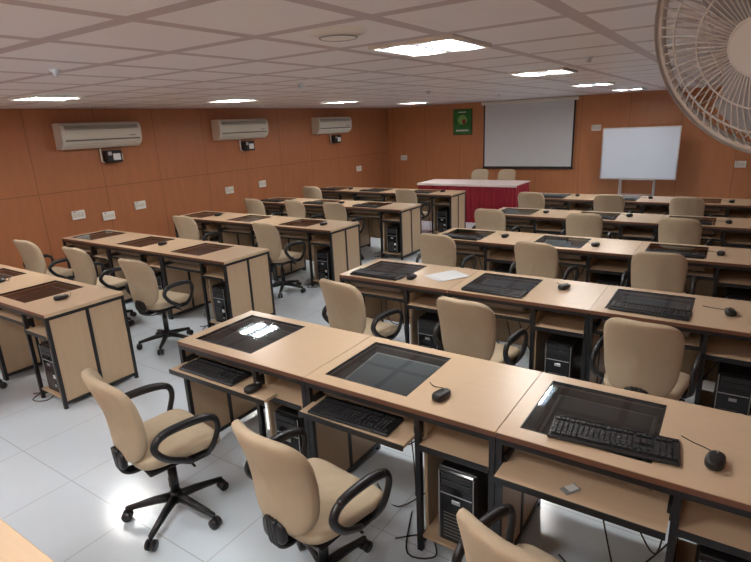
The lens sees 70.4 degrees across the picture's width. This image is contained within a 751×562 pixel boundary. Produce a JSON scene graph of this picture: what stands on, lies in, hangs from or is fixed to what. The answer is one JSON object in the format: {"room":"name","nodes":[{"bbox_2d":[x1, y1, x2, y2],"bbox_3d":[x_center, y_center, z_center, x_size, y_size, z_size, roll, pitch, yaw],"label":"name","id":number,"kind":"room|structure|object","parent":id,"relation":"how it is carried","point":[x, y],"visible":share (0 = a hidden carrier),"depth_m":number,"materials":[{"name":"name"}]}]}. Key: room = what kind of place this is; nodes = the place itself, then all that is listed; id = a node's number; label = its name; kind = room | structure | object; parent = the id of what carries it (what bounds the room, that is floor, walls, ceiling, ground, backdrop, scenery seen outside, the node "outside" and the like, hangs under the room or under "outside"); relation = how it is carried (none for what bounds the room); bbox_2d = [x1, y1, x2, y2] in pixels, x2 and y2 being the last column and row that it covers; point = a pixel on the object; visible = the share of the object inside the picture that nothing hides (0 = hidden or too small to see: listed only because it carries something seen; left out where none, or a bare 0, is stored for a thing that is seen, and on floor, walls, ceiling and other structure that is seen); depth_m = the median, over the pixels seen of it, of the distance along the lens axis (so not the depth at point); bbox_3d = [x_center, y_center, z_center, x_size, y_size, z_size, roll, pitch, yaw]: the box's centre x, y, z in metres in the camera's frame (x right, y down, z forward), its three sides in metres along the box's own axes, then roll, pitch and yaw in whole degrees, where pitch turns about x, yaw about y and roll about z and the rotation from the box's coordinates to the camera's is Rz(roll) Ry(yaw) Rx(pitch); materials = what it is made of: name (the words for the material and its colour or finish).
{"room":"computer lab","nodes":[
{"label":"computer lab","id":0,"kind":"room"},
{"bbox_2d":[0,108,389,269],"bbox_3d":[-3.437,-1.514,8.454,0.100,2.330,13.600,8,20,33],"label":"wall","id":1,"kind":"structure","parent":0,"point":[177,167],"depth_m":8.42,"materials":[{"name":"brown wood"}]},
{"bbox_2d":[71,210,85,219],"bbox_3d":[-4.124,-0.917,7.399,0.036,0.120,0.180,8,20,33],"label":"wall socket","id":2,"kind":"object","parent":1,"relation":"attached to","point":[80,214],"visible":1,"depth_m":7.38,"materials":[{"name":"white plastic"}]},
{"bbox_2d":[51,121,141,149],"bbox_3d":[-3.837,-2.034,7.428,0.211,0.340,1.150,8,20,33],"label":"air conditioner","id":3,"kind":"object","parent":1,"relation":"attached to","point":[67,136],"visible":1,"depth_m":7.30,"materials":[{"name":"beige plastic"}]},
{"bbox_2d":[99,148,122,162],"bbox_3d":[-3.768,-1.806,7.655,0.136,0.210,0.342,8,20,33],"label":"stabilizer","id":4,"kind":"object","parent":1,"relation":"attached to","point":[109,156],"visible":1,"depth_m":7.58,"materials":[{"name":"black plastic"}]},
{"bbox_2d":[211,119,268,140],"bbox_3d":[-2.392,-2.710,9.507,0.211,0.340,1.150,8,20,33],"label":"air conditioner","id":5,"kind":"object","parent":1,"relation":"attached to","point":[226,129],"visible":1,"depth_m":9.35,"materials":[{"name":"beige plastic"}]},
{"bbox_2d":[239,140,254,150],"bbox_3d":[-2.323,-2.482,9.733,0.136,0.210,0.342,8,20,33],"label":"stabilizer","id":6,"kind":"object","parent":1,"relation":"attached to","point":[245,145],"visible":1,"depth_m":9.65,"materials":[{"name":"black plastic"}]},
{"bbox_2d":[311,117,351,134],"bbox_3d":[-0.936,-3.392,11.601,0.211,0.340,1.150,8,20,33],"label":"air conditioner","id":7,"kind":"object","parent":1,"relation":"attached to","point":[320,125],"visible":1,"depth_m":11.43,"materials":[{"name":"beige plastic"}]},
{"bbox_2d":[0,221,714,561],"bbox_3d":[0.574,0.221,6.229,9.600,0.100,13.800,8,20,33],"label":"floor","id":8,"kind":"structure","parent":0,"point":[62,489],"depth_m":3.00,"materials":[{"name":"tile"}]},
{"bbox_2d":[0,518,54,561],"bbox_3d":[-0.876,1.299,1.272,3.000,0.750,0.640,8,20,33],"label":"wooden table","id":9,"kind":"object","parent":8,"relation":"on","point":[14,547],"visible":1,"depth_m":1.62,"materials":[{"name":"brown wood"}]},
{"bbox_2d":[0,266,58,379],"bbox_3d":[-3.428,0.360,4.902,0.996,0.766,0.665,8,20,33],"label":"computer desk","id":10,"kind":"object","parent":8,"relation":"on","point":[18,277],"visible":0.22,"depth_m":4.82,"materials":[{"name":"brown wood"}]},
{"bbox_2d":[13,239,74,279],"bbox_3d":[-3.728,-0.082,6.147,0.557,0.908,0.593,6,18,27],"label":"office chair","id":11,"kind":"object","parent":8,"relation":"on","point":[32,256],"visible":0.53,"depth_m":5.88,"materials":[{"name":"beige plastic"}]},
{"bbox_2d":[0,278,138,409],"bbox_3d":[-2.595,0.480,4.361,0.996,0.766,0.665,8,20,33],"label":"computer desk","id":12,"kind":"object","parent":8,"relation":"on","point":[88,328],"visible":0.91,"depth_m":4.15,"materials":[{"name":"brown wood"}]},
{"bbox_2d":[39,340,59,392],"bbox_3d":[-2.349,0.610,4.191,0.180,0.380,0.422,8,20,33],"label":"desktop computer","id":13,"kind":"object","parent":12,"relation":"on","point":[44,347],"visible":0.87,"depth_m":4.02,"materials":[{"name":"black plastic"}]},
{"bbox_2d":[62,246,136,325],"bbox_3d":[-2.879,0.030,5.631,0.557,0.908,0.593,7,19,30],"label":"office chair","id":14,"kind":"object","parent":8,"relation":"on","point":[84,271],"visible":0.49,"depth_m":5.38,"materials":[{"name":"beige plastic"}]},
{"bbox_2d":[62,229,149,280],"bbox_3d":[-3.357,-0.183,6.741,0.996,0.766,0.665,8,20,33],"label":"computer desk","id":15,"kind":"object","parent":8,"relation":"on","point":[94,244],"visible":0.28,"depth_m":6.56,"materials":[{"name":"brown wood"}]},
{"bbox_2d":[81,368,228,550],"bbox_3d":[-1.071,0.804,2.708,0.557,0.908,0.593,12,22,41],"label":"office chair","id":16,"kind":"object","parent":8,"relation":"on","point":[156,445],"visible":1,"depth_m":2.58,"materials":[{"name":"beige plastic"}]},
{"bbox_2d":[106,235,203,318],"bbox_3d":[-2.525,-0.063,6.201,0.996,0.766,0.665,8,20,33],"label":"computer desk","id":17,"kind":"object","parent":8,"relation":"on","point":[146,249],"visible":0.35,"depth_m":6.08,"materials":[{"name":"brown wood"}]},
{"bbox_2d":[118,258,193,354],"bbox_3d":[-2.012,0.175,5.000,0.557,0.908,0.593,6,18,27],"label":"office chair","id":18,"kind":"object","parent":8,"relation":"on","point":[142,282],"visible":0.98,"depth_m":4.80,"materials":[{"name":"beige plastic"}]},
{"bbox_2d":[172,215,221,242],"bbox_3d":[-2.418,-0.491,7.335,0.557,0.908,0.593,6,18,27],"label":"office chair","id":19,"kind":"object","parent":8,"relation":"on","point":[187,228],"visible":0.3,"depth_m":7.04,"materials":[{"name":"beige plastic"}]},
{"bbox_2d":[174,211,246,241],"bbox_3d":[-2.454,-0.606,8.040,0.996,0.766,0.665,8,20,33],"label":"computer desk","id":20,"kind":"object","parent":8,"relation":"on","point":[206,222],"visible":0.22,"depth_m":7.82,"materials":[{"name":"brown wood"}]},
{"bbox_2d":[159,241,275,329],"bbox_3d":[-1.692,0.057,5.660,0.996,0.766,0.665,8,20,33],"label":"computer desk","id":21,"kind":"object","parent":8,"relation":"on","point":[245,271],"visible":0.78,"depth_m":5.48,"materials":[{"name":"brown wood"}]},
{"bbox_2d":[211,281,228,321],"bbox_3d":[-1.446,0.187,5.491,0.180,0.380,0.422,8,20,33],"label":"desktop computer","id":22,"kind":"object","parent":21,"relation":"on","point":[218,290],"visible":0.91,"depth_m":5.32,"materials":[{"name":"black plastic"}]},
{"bbox_2d":[218,214,303,280],"bbox_3d":[-1.621,-0.485,7.500,0.996,0.766,0.665,8,20,33],"label":"computer desk","id":23,"kind":"object","parent":8,"relation":"on","point":[238,230],"visible":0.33,"depth_m":7.48,"materials":[{"name":"brown wood"}]},
{"bbox_2d":[244,198,283,215],"bbox_3d":[-1.814,-0.937,8.761,0.557,0.908,0.593,7,19,30],"label":"office chair","id":24,"kind":"object","parent":8,"relation":"on","point":[253,206],"visible":0.2,"depth_m":8.45,"materials":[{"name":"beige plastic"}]},
{"bbox_2d":[169,310,370,458],"bbox_3d":[-0.618,0.721,3.229,0.996,0.766,0.710,8,20,33],"label":"computer desk","id":25,"kind":"object","parent":8,"relation":"on","point":[279,352],"visible":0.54,"depth_m":3.09,"materials":[{"name":"brown wood"}]},
{"bbox_2d":[179,357,251,386],"bbox_3d":[-0.924,0.516,3.061,0.450,0.024,0.160,8,20,33],"label":"keyboard","id":26,"kind":"object","parent":25,"relation":"on","point":[218,372],"visible":1,"depth_m":3.03,"materials":[{"name":"black plastic"}]},
{"bbox_2d":[244,381,261,393],"bbox_3d":[-0.646,0.548,2.885,0.085,0.038,0.219,-1,16,5],"label":"computer mouse","id":27,"kind":"object","parent":25,"relation":"on","point":[251,388],"visible":0.87,"depth_m":2.80,"materials":[{"name":"black plastic"}]},
{"bbox_2d":[274,405,307,458],"bbox_3d":[-0.360,0.845,3.077,0.180,0.380,0.422,8,20,33],"label":"desktop computer","id":28,"kind":"object","parent":25,"relation":"on","point":[286,418],"visible":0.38,"depth_m":2.88,"materials":[{"name":"black plastic"}]},
{"bbox_2d":[252,222,305,297],"bbox_3d":[-1.156,-0.302,6.493,0.557,0.908,0.593,8,19,32],"label":"office chair","id":29,"kind":"object","parent":8,"relation":"on","point":[267,235],"visible":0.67,"depth_m":6.28,"materials":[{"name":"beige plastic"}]},
{"bbox_2d":[261,197,316,216],"bbox_3d":[-1.550,-1.028,9.339,0.996,0.766,0.665,8,20,33],"label":"computer desk","id":30,"kind":"object","parent":8,"relation":"on","point":[270,207],"visible":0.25,"depth_m":9.15,"materials":[{"name":"brown wood"}]},
{"bbox_2d":[284,200,324,218],"bbox_3d":[-1.096,-0.850,8.353,0.557,0.908,0.593,9,20,34],"label":"office chair","id":31,"kind":"object","parent":8,"relation":"on","point":[294,208],"visible":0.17,"depth_m":8.05,"materials":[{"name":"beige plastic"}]},
{"bbox_2d":[231,419,391,561],"bbox_3d":[-0.240,0.910,2.216,0.557,0.908,0.593,10,21,37],"label":"office chair","id":32,"kind":"object","parent":8,"relation":"on","point":[310,503],"visible":1,"depth_m":2.01,"materials":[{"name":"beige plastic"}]},
{"bbox_2d":[273,218,361,287],"bbox_3d":[-0.788,-0.365,6.960,0.996,0.766,0.665,8,20,33],"label":"computer desk","id":33,"kind":"object","parent":8,"relation":"on","point":[343,237],"visible":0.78,"depth_m":6.76,"materials":[{"name":"brown wood"}]},
{"bbox_2d":[316,246,331,279],"bbox_3d":[-0.542,-0.235,6.790,0.180,0.380,0.422,8,20,33],"label":"desktop computer","id":34,"kind":"object","parent":33,"relation":"on","point":[323,255],"visible":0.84,"depth_m":6.62,"materials":[{"name":"black plastic"}]},
{"bbox_2d":[302,186,333,199],"bbox_3d":[-1.080,-1.382,10.162,0.557,0.908,0.593,4,18,23],"label":"office chair","id":35,"kind":"object","parent":8,"relation":"on","point":[312,192],"visible":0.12,"depth_m":9.84,"materials":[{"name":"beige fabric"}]},
{"bbox_2d":[302,199,368,245],"bbox_3d":[-0.717,-0.908,8.799,0.996,0.766,0.665,8,20,33],"label":"computer desk","id":36,"kind":"object","parent":8,"relation":"on","point":[311,209],"visible":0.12,"depth_m":8.66,"materials":[{"name":"brown wood"}]},
{"bbox_2d":[323,202,364,259],"bbox_3d":[-0.470,-0.760,7.947,0.557,0.908,0.593,7,19,30],"label":"office chair","id":37,"kind":"object","parent":8,"relation":"on","point":[332,210],"visible":0.38,"depth_m":7.65,"materials":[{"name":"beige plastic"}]},
{"bbox_2d":[321,186,368,200],"bbox_3d":[-0.647,-1.451,10.638,0.996,0.766,0.665,8,20,33],"label":"computer desk","id":38,"kind":"object","parent":8,"relation":"on","point":[344,193],"visible":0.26,"depth_m":10.42,"materials":[{"name":"brown wood"}]},
{"bbox_2d":[319,278,403,339],"bbox_3d":[-0.100,0.370,4.035,0.557,0.908,0.593,11,21,38],"label":"office chair","id":39,"kind":"object","parent":8,"relation":"on","point":[345,309],"visible":0.55,"depth_m":3.78,"materials":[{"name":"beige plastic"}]},
{"bbox_2d":[345,201,421,259],"bbox_3d":[0.116,-0.788,8.259,0.996,0.766,0.665,8,20,33],"label":"computer desk","id":40,"kind":"object","parent":8,"relation":"on","point":[377,220],"visible":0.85,"depth_m":8.07,"materials":[{"name":"brown wood"}]},
{"bbox_2d":[387,223,400,252],"bbox_3d":[0.361,-0.658,8.089,0.180,0.380,0.422,8,20,33],"label":"desktop computer","id":41,"kind":"object","parent":40,"relation":"on","point":[393,232],"visible":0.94,"depth_m":7.92,"materials":[{"name":"black plastic"}]},
{"bbox_2d":[355,188,414,202],"bbox_3d":[0.186,-1.331,10.098,0.996,0.766,0.665,8,20,33],"label":"computer desk","id":42,"kind":"object","parent":8,"relation":"on","point":[388,195],"visible":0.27,"depth_m":9.94,"materials":[{"name":"brown wood"}]},
{"bbox_2d":[339,258,478,350],"bbox_3d":[0.278,0.301,4.519,0.996,0.766,0.665,8,20,33],"label":"computer desk","id":43,"kind":"object","parent":8,"relation":"on","point":[416,297],"visible":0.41,"depth_m":4.35,"materials":[{"name":"brown wood"}]},
{"bbox_2d":[350,268,405,280],"bbox_3d":[0.017,-0.058,4.377,0.450,0.024,0.160,8,20,33],"label":"keyboard","id":44,"kind":"object","parent":43,"relation":"on","point":[386,275],"visible":1,"depth_m":4.34,"materials":[{"name":"black plastic"}]},
{"bbox_2d":[418,312,443,350],"bbox_3d":[0.524,0.431,4.349,0.180,0.380,0.422,8,20,33],"label":"desktop computer","id":45,"kind":"object","parent":43,"relation":"on","point":[427,322],"visible":0.43,"depth_m":4.17,"materials":[{"name":"black plastic"}]},
{"bbox_2d":[424,270,468,281],"bbox_3d":[0.572,-0.042,4.266,0.280,0.008,0.240,-10,18,-25],"label":"paper stack","id":46,"kind":"object","parent":43,"relation":"on","point":[453,274],"visible":1,"depth_m":4.25,"materials":[{"name":"white paper"}]},
{"bbox_2d":[395,189,430,219],"bbox_3d":[0.626,-1.136,9.055,0.557,0.908,0.593,7,19,30],"label":"office chair","id":47,"kind":"object","parent":8,"relation":"on","point":[402,195],"visible":0.37,"depth_m":8.76,"materials":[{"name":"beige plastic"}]},
{"bbox_2d":[298,336,540,558],"bbox_3d":[0.217,0.840,2.693,0.996,0.766,0.700,8,20,33],"label":"computer desk","id":48,"kind":"object","parent":8,"relation":"on","point":[393,377],"visible":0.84,"depth_m":2.52,"materials":[{"name":"brown wood"}]},
{"bbox_2d":[308,396,403,436],"bbox_3d":[-0.099,0.635,2.526,0.450,0.024,0.160,8,19,31],"label":"keyboard","id":49,"kind":"object","parent":48,"relation":"on","point":[371,420],"visible":1,"depth_m":2.50,"materials":[{"name":"black plastic"}]},
{"bbox_2d":[430,382,450,401],"bbox_3d":[0.297,0.492,2.433,0.090,0.038,0.199,-2,16,3],"label":"computer mouse","id":50,"kind":"object","parent":48,"relation":"on","point":[442,394],"visible":1,"depth_m":2.36,"materials":[{"name":"black plastic"}]},
{"bbox_2d":[438,459,487,543],"bbox_3d":[0.473,0.965,2.537,0.180,0.380,0.422,8,20,33],"label":"desktop computer","id":51,"kind":"object","parent":48,"relation":"on","point":[459,486],"visible":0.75,"depth_m":2.36,"materials":[{"name":"black plastic"}]},
{"bbox_2d":[413,189,465,233],"bbox_3d":[1.019,-1.211,9.558,0.996,0.766,0.665,8,20,33],"label":"computer desk","id":52,"kind":"object","parent":8,"relation":"on","point":[454,199],"visible":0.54,"depth_m":9.34,"materials":[{"name":"brown wood"}]},
{"bbox_2d":[437,207,449,231],"bbox_3d":[1.265,-1.081,9.388,0.180,0.380,0.422,8,20,33],"label":"desktop computer","id":53,"kind":"object","parent":52,"relation":"on","point":[443,215],"visible":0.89,"depth_m":9.22,"materials":[{"name":"black plastic"}]},
{"bbox_2d":[416,233,476,268],"bbox_3d":[0.723,-0.085,5.458,0.557,0.908,0.593,7,19,30],"label":"office chair","id":54,"kind":"object","parent":8,"relation":"on","point":[435,249],"visible":0.35,"depth_m":5.17,"materials":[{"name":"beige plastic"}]},
{"bbox_2d":[417,179,529,222],"bbox_3d":[1.970,-1.636,10.819,2.138,0.748,0.852,8,20,33],"label":"draped table","id":55,"kind":"object","parent":8,"relation":"on","point":[485,194],"visible":0.41,"depth_m":10.32,"materials":[{"name":"red fabric"}]},
{"bbox_2d":[432,296,527,365],"bbox_3d":[0.690,0.480,3.535,0.557,0.908,0.593,9,20,34],"label":"office chair","id":56,"kind":"object","parent":8,"relation":"on","point":[468,328],"visible":0.54,"depth_m":3.28,"materials":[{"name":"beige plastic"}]},
{"bbox_2d":[471,169,488,179],"bbox_3d":[2.187,-1.947,11.575,0.557,0.908,0.593,7,19,30],"label":"office chair","id":57,"kind":"object","parent":8,"relation":"on","point":[477,174],"visible":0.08,"depth_m":11.65,"materials":[{"name":"beige fabric"}]},
{"bbox_2d":[439,228,537,271],"bbox_3d":[1.163,-0.112,5.790,0.996,0.766,0.665,8,20,33],"label":"computer desk","id":58,"kind":"object","parent":8,"relation":"on","point":[491,251],"visible":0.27,"depth_m":5.58,"materials":[{"name":"brown wood"}]},
{"bbox_2d":[441,233,482,240],"bbox_3d":[0.901,-0.471,5.647,0.450,0.024,0.160,9,20,35],"label":"keyboard","id":59,"kind":"object","parent":58,"relation":"on","point":[453,236],"visible":0.95,"depth_m":5.59,"materials":[{"name":"black plastic"}]},
{"bbox_2d":[494,263,516,273],"bbox_3d":[1.408,0.018,5.620,0.180,0.380,0.422,8,20,33],"label":"desktop computer","id":60,"kind":"object","parent":58,"relation":"on","point":[504,268],"visible":0.05,"depth_m":5.46,"materials":[{"name":"black plastic"}]},
{"bbox_2d":[472,208,519,231],"bbox_3d":[1.520,-0.504,6.760,0.557,0.908,0.593,7,19,30],"label":"office chair","id":61,"kind":"object","parent":8,"relation":"on","point":[485,219],"visible":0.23,"depth_m":6.46,"materials":[{"name":"beige fabric"}]},
{"bbox_2d":[451,503,560,561],"bbox_3d":[0.544,1.037,1.660,0.557,0.908,0.593,13,23,43],"label":"office chair","id":62,"kind":"object","parent":8,"relation":"on","point":[479,543],"visible":1,"depth_m":1.45,"materials":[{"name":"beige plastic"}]},
{"bbox_2d":[498,169,515,179],"bbox_3d":[2.682,-1.882,11.277,0.557,0.908,0.593,9,20,35],"label":"office chair","id":63,"kind":"object","parent":8,"relation":"on","point":[504,174],"visible":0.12,"depth_m":11.34,"materials":[{"name":"beige fabric"}]},
{"bbox_2d":[447,270,608,380],"bbox_3d":[1.111,0.421,3.978,0.996,0.766,0.665,8,20,33],"label":"computer desk","id":64,"kind":"object","parent":8,"relation":"on","point":[545,310],"visible":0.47,"depth_m":3.76,"materials":[{"name":"brown wood"}]},
{"bbox_2d":[461,282,528,298],"bbox_3d":[0.854,0.065,3.829,0.450,0.024,0.160,9,20,34],"label":"keyboard","id":65,"kind":"object","parent":64,"relation":"on","point":[473,287],"visible":1,"depth_m":3.79,"materials":[{"name":"black plastic"}]},
{"bbox_2d":[544,333,582,379],"bbox_3d":[1.357,0.551,3.808,0.180,0.380,0.422,8,20,33],"label":"desktop computer","id":66,"kind":"object","parent":64,"relation":"on","point":[563,353],"visible":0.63,"depth_m":3.64,"materials":[{"name":"black plastic"}]},
{"bbox_2d":[515,192,554,209],"bbox_3d":[2.400,-0.920,8.043,0.557,0.908,0.593,7,19,30],"label":"office chair","id":67,"kind":"object","parent":8,"relation":"on","point":[535,200],"visible":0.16,"depth_m":7.74,"materials":[{"name":"beige fabric"}]},
{"bbox_2d":[498,207,575,234],"bbox_3d":[2.047,-0.526,7.061,0.996,0.766,0.665,8,20,33],"label":"computer desk","id":68,"kind":"object","parent":8,"relation":"on","point":[529,220],"visible":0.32,"depth_m":6.86,"materials":[{"name":"brown wood"}]},
{"bbox_2d":[509,241,578,280],"bbox_3d":[1.547,0.034,4.924,0.557,0.908,0.593,9,20,35],"label":"office chair","id":69,"kind":"object","parent":8,"relation":"on","point":[536,259],"visible":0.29,"depth_m":4.65,"materials":[{"name":"beige fabric"}]},
{"bbox_2d":[541,193,597,210],"bbox_3d":[2.931,-0.940,8.333,0.996,0.766,0.665,8,20,33],"label":"computer desk","id":70,"kind":"object","parent":8,"relation":"on","point":[584,202],"visible":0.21,"depth_m":8.10,"materials":[{"name":"brown wood"}]},
{"bbox_2d":[528,234,642,286],"bbox_3d":[1.996,0.008,5.250,0.996,0.766,0.665,8,20,33],"label":"computer desk","id":71,"kind":"object","parent":8,"relation":"on","point":[612,256],"visible":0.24,"depth_m":5.03,"materials":[{"name":"brown wood"}]},
{"bbox_2d":[597,274,620,285],"bbox_3d":[2.241,0.138,5.080,0.180,0.380,0.422,8,20,33],"label":"desktop computer","id":72,"kind":"object","parent":71,"relation":"on","point":[607,279],"visible":0.15,"depth_m":4.92,"materials":[{"name":"black plastic"}]},
{"bbox_2d":[560,213,611,238],"bbox_3d":[2.442,-0.385,6.208,0.557,0.908,0.593,5,18,26],"label":"office chair","id":73,"kind":"object","parent":8,"relation":"on","point":[577,224],"visible":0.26,"depth_m":5.91,"materials":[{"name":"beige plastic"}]},
{"bbox_2d":[589,194,630,212],"bbox_3d":[3.275,-0.794,7.475,0.557,0.908,0.593,5,18,26],"label":"office chair","id":74,"kind":"object","parent":8,"relation":"on","point":[602,202],"visible":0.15,"depth_m":7.17,"materials":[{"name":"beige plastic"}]},
{"bbox_2d":[564,211,662,241],"bbox_3d":[2.880,-0.406,6.521,0.996,0.766,0.665,8,20,33],"label":"computer desk","id":75,"kind":"object","parent":8,"relation":"on","point":[639,226],"visible":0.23,"depth_m":6.26,"materials":[{"name":"brown wood"}]},
{"bbox_2d":[493,372,750,561],"bbox_3d":[1.050,0.960,2.153,0.996,0.766,0.700,8,20,33],"label":"computer desk","id":76,"kind":"object","parent":8,"relation":"on","point":[702,505],"visible":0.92,"depth_m":2.00,"materials":[{"name":"brown wood"}]},
{"bbox_2d":[560,483,580,494],"bbox_3d":[0.720,0.768,1.968,0.070,0.010,0.040,-9,17,-20],"label":"adapter","id":77,"kind":"object","parent":76,"relation":"on","point":[572,488],"visible":1,"depth_m":1.96,"materials":[{"name":"grey plastic"}]},
{"bbox_2d":[547,414,680,466],"bbox_3d":[0.896,0.594,2.016,0.450,0.024,0.160,6,19,28],"label":"keyboard","id":78,"kind":"object","parent":76,"relation":"on","point":[652,447],"visible":1,"depth_m":1.99,"materials":[{"name":"black plastic"}]},
{"bbox_2d":[681,435,725,470],"bbox_3d":[1.190,0.604,1.913,0.085,0.038,0.223,0,16,7],"label":"computer mouse","id":79,"kind":"object","parent":76,"relation":"on","point":[715,460],"visible":1,"depth_m":1.83,"materials":[{"name":"black plastic"}]},
{"bbox_2d":[694,543,750,561],"bbox_3d":[1.306,1.085,1.997,0.180,0.380,0.422,8,20,33],"label":"desktop computer","id":80,"kind":"object","parent":76,"relation":"on","point":[703,553],"visible":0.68,"depth_m":1.83,"materials":[{"name":"black plastic"}]},
{"bbox_2d":[599,125,681,195],"bbox_3d":[5.062,-2.105,10.281,1.340,1.695,0.445,8,20,33],"label":"whiteboard","id":81,"kind":"object","parent":8,"relation":"on","point":[627,153],"visible":0.86,"depth_m":10.09,"materials":[{"name":"white plastic"}]},
{"bbox_2d":[590,317,703,401],"bbox_3d":[1.550,0.578,3.068,0.557,0.908,0.593,8,20,33],"label":"office chair","id":82,"kind":"object","parent":8,"relation":"on","point":[641,357],"visible":0.66,"depth_m":2.82,"materials":[{"name":"beige fabric"}]},
{"bbox_2d":[621,195,672,214],"bbox_3d":[3.764,-0.820,7.793,0.996,0.766,0.665,8,20,33],"label":"computer desk","id":83,"kind":"object","parent":8,"relation":"on","point":[657,204],"visible":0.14,"depth_m":7.55,"materials":[{"name":"brown wood"}]},
{"bbox_2d":[620,251,696,294],"bbox_3d":[2.331,0.146,4.415,0.557,0.908,0.593,6,18,27],"label":"office chair","id":84,"kind":"object","parent":8,"relation":"on","point":[667,272],"visible":0.38,"depth_m":4.14,"materials":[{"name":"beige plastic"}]},
{"bbox_2d":[585,285,750,415],"bbox_3d":[1.944,0.541,3.438,0.996,0.766,0.665,8,20,33],"label":"computer desk","id":85,"kind":"object","parent":8,"relation":"on","point":[720,337],"visible":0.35,"depth_m":3.32,"materials":[{"name":"brown wood"}]},
{"bbox_2d":[608,300,692,320],"bbox_3d":[1.701,0.178,3.308,0.450,0.024,0.160,9,20,35],"label":"keyboard","id":86,"kind":"object","parent":85,"relation":"on","point":[638,308],"visible":1,"depth_m":3.28,"materials":[{"name":"black plastic"}]},
{"bbox_2d":[712,362,750,415],"bbox_3d":[2.190,0.671,3.268,0.180,0.380,0.422,8,20,33],"label":"desktop computer","id":87,"kind":"object","parent":85,"relation":"on","point":[732,390],"visible":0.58,"depth_m":3.09,"materials":[{"name":"black plastic"}]},
{"bbox_2d":[651,217,711,245],"bbox_3d":[3.238,-0.263,5.669,0.557,0.908,0.593,9,20,34],"label":"office chair","id":88,"kind":"object","parent":8,"relation":"on","point":[670,229],"visible":0.3,"depth_m":5.38,"materials":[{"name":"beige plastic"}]},
{"bbox_2d":[664,196,712,216],"bbox_3d":[4.065,-0.680,6.962,0.557,0.908,0.593,9,20,34],"label":"office chair","id":89,"kind":"object","parent":8,"relation":"on","point":[679,205],"visible":0.22,"depth_m":6.67,"materials":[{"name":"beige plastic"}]},
{"bbox_2d":[630,241,750,297],"bbox_3d":[2.829,0.128,4.709,0.996,0.766,0.665,8,20,33],"label":"computer desk","id":90,"kind":"object","parent":8,"relation":"on","point":[714,273],"visible":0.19,"depth_m":4.52,"materials":[{"name":"brown wood"}]},
{"bbox_2d":[646,248,704,258],"bbox_3d":[2.576,-0.238,4.592,0.450,0.024,0.160,8,19,33],"label":"keyboard","id":91,"kind":"object","parent":90,"relation":"on","point":[697,255],"visible":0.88,"depth_m":4.54,"materials":[{"name":"black plastic"}]},
{"bbox_2d":[725,287,750,300],"bbox_3d":[3.074,0.258,4.540,0.180,0.380,0.422,8,20,33],"label":"desktop computer","id":92,"kind":"object","parent":90,"relation":"on","point":[731,293],"visible":0.1,"depth_m":4.39,"materials":[{"name":"black plastic"}]},
{"bbox_2d":[655,215,750,246],"bbox_3d":[3.713,-0.286,5.981,0.996,0.766,0.665,8,20,33],"label":"computer desk","id":93,"kind":"object","parent":8,"relation":"on","point":[737,233],"visible":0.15,"depth_m":5.75,"materials":[{"name":"brown wood"}]},
{"bbox_2d":[701,198,750,218],"bbox_3d":[4.597,-0.700,7.252,0.996,0.766,0.665,8,20,33],"label":"computer desk","id":94,"kind":"object","parent":8,"relation":"on","point":[741,208],"visible":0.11,"depth_m":7.02,"materials":[{"name":"brown wood"}]},
{"bbox_2d":[0,0,739,108],"bbox_3d":[0.466,-2.108,5.546,9.600,0.100,13.800,8,20,33],"label":"ceiling","id":95,"kind":"structure","parent":0,"point":[109,53],"depth_m":2.85,"materials":[{"name":"tile"}]},
{"bbox_2d":[7,95,84,100],"bbox_3d":[-3.106,-1.727,5.028,0.480,0.022,0.470,8,20,33],"label":"ceiling light","id":96,"kind":"object","parent":95,"relation":"in","point":[28,97],"depth_m":4.97,"materials":[{"name":"white plastic"}]},
{"bbox_2d":[205,98,258,102],"bbox_3d":[-1.824,-2.301,6.786,0.480,0.022,0.470,8,20,33],"label":"ceiling light","id":97,"kind":"object","parent":95,"relation":"in","point":[233,100],"depth_m":6.70,"materials":[{"name":"white plastic"}]},
{"bbox_2d":[308,26,366,41],"bbox_3d":[-0.161,-1.053,2.278,0.250,0.031,0.250,8,20,33],"label":"ceiling speaker","id":98,"kind":"object","parent":95,"relation":"attached to","point":[331,33],"depth_m":2.21},
{"bbox_2d":[368,34,491,56],"bbox_3d":[0.292,-1.227,2.789,0.480,0.022,0.470,8,20,33],"label":"ceiling light","id":99,"kind":"object","parent":95,"relation":"in","point":[449,43],"depth_m":2.73,"materials":[{"name":"white plastic"}]},
{"bbox_2d":[508,67,577,76],"bbox_3d":[1.483,-1.845,4.710,0.480,0.022,0.470,8,20,33],"label":"ceiling light","id":100,"kind":"object","parent":95,"relation":"in","point":[558,70],"depth_m":4.62,"materials":[{"name":"white plastic"}]},
{"bbox_2d":[568,81,615,86],"bbox_3d":[2.814,-2.555,6.920,0.480,0.022,0.470,8,20,33],"label":"ceiling light","id":101,"kind":"object","parent":95,"relation":"in","point":[605,82],"depth_m":6.82,"materials":[{"name":"white plastic"}]},
{"bbox_2d":[654,0,750,153],"bbox_3d":[0.655,-0.435,0.839,0.391,0.476,0.358,8,20,33],"label":"fan","id":102,"kind":"object","parent":95,"relation":"hanging from","point":[734,104],"visible":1,"depth_m":0.91,"materials":[{"name":"white plastic"}]},
{"bbox_2d":[388,86,750,198],"bbox_3d":[4.299,-2.711,11.321,9.600,2.330,0.100,8,20,33],"label":"wall","id":103,"kind":"structure","parent":0,"point":[705,169],"depth_m":11.10,"materials":[{"name":"brown wood"}]},
{"bbox_2d":[453,109,471,134],"bbox_3d":[2.039,-3.724,12.480,0.480,0.580,0.030,8,20,33],"label":"framed poster","id":104,"kind":"object","parent":103,"relation":"attached to","point":[462,118],"visible":1,"depth_m":12.47,"materials":[{"name":"green paper"}]},
{"bbox_2d":[481,96,578,168],"bbox_3d":[3.328,-3.216,11.711,2.120,1.476,0.090,8,20,33],"label":"projector screen","id":105,"kind":"object","parent":103,"relation":"attached to","point":[526,133],"visible":1,"depth_m":11.66,"materials":[{"name":"white fabric"}]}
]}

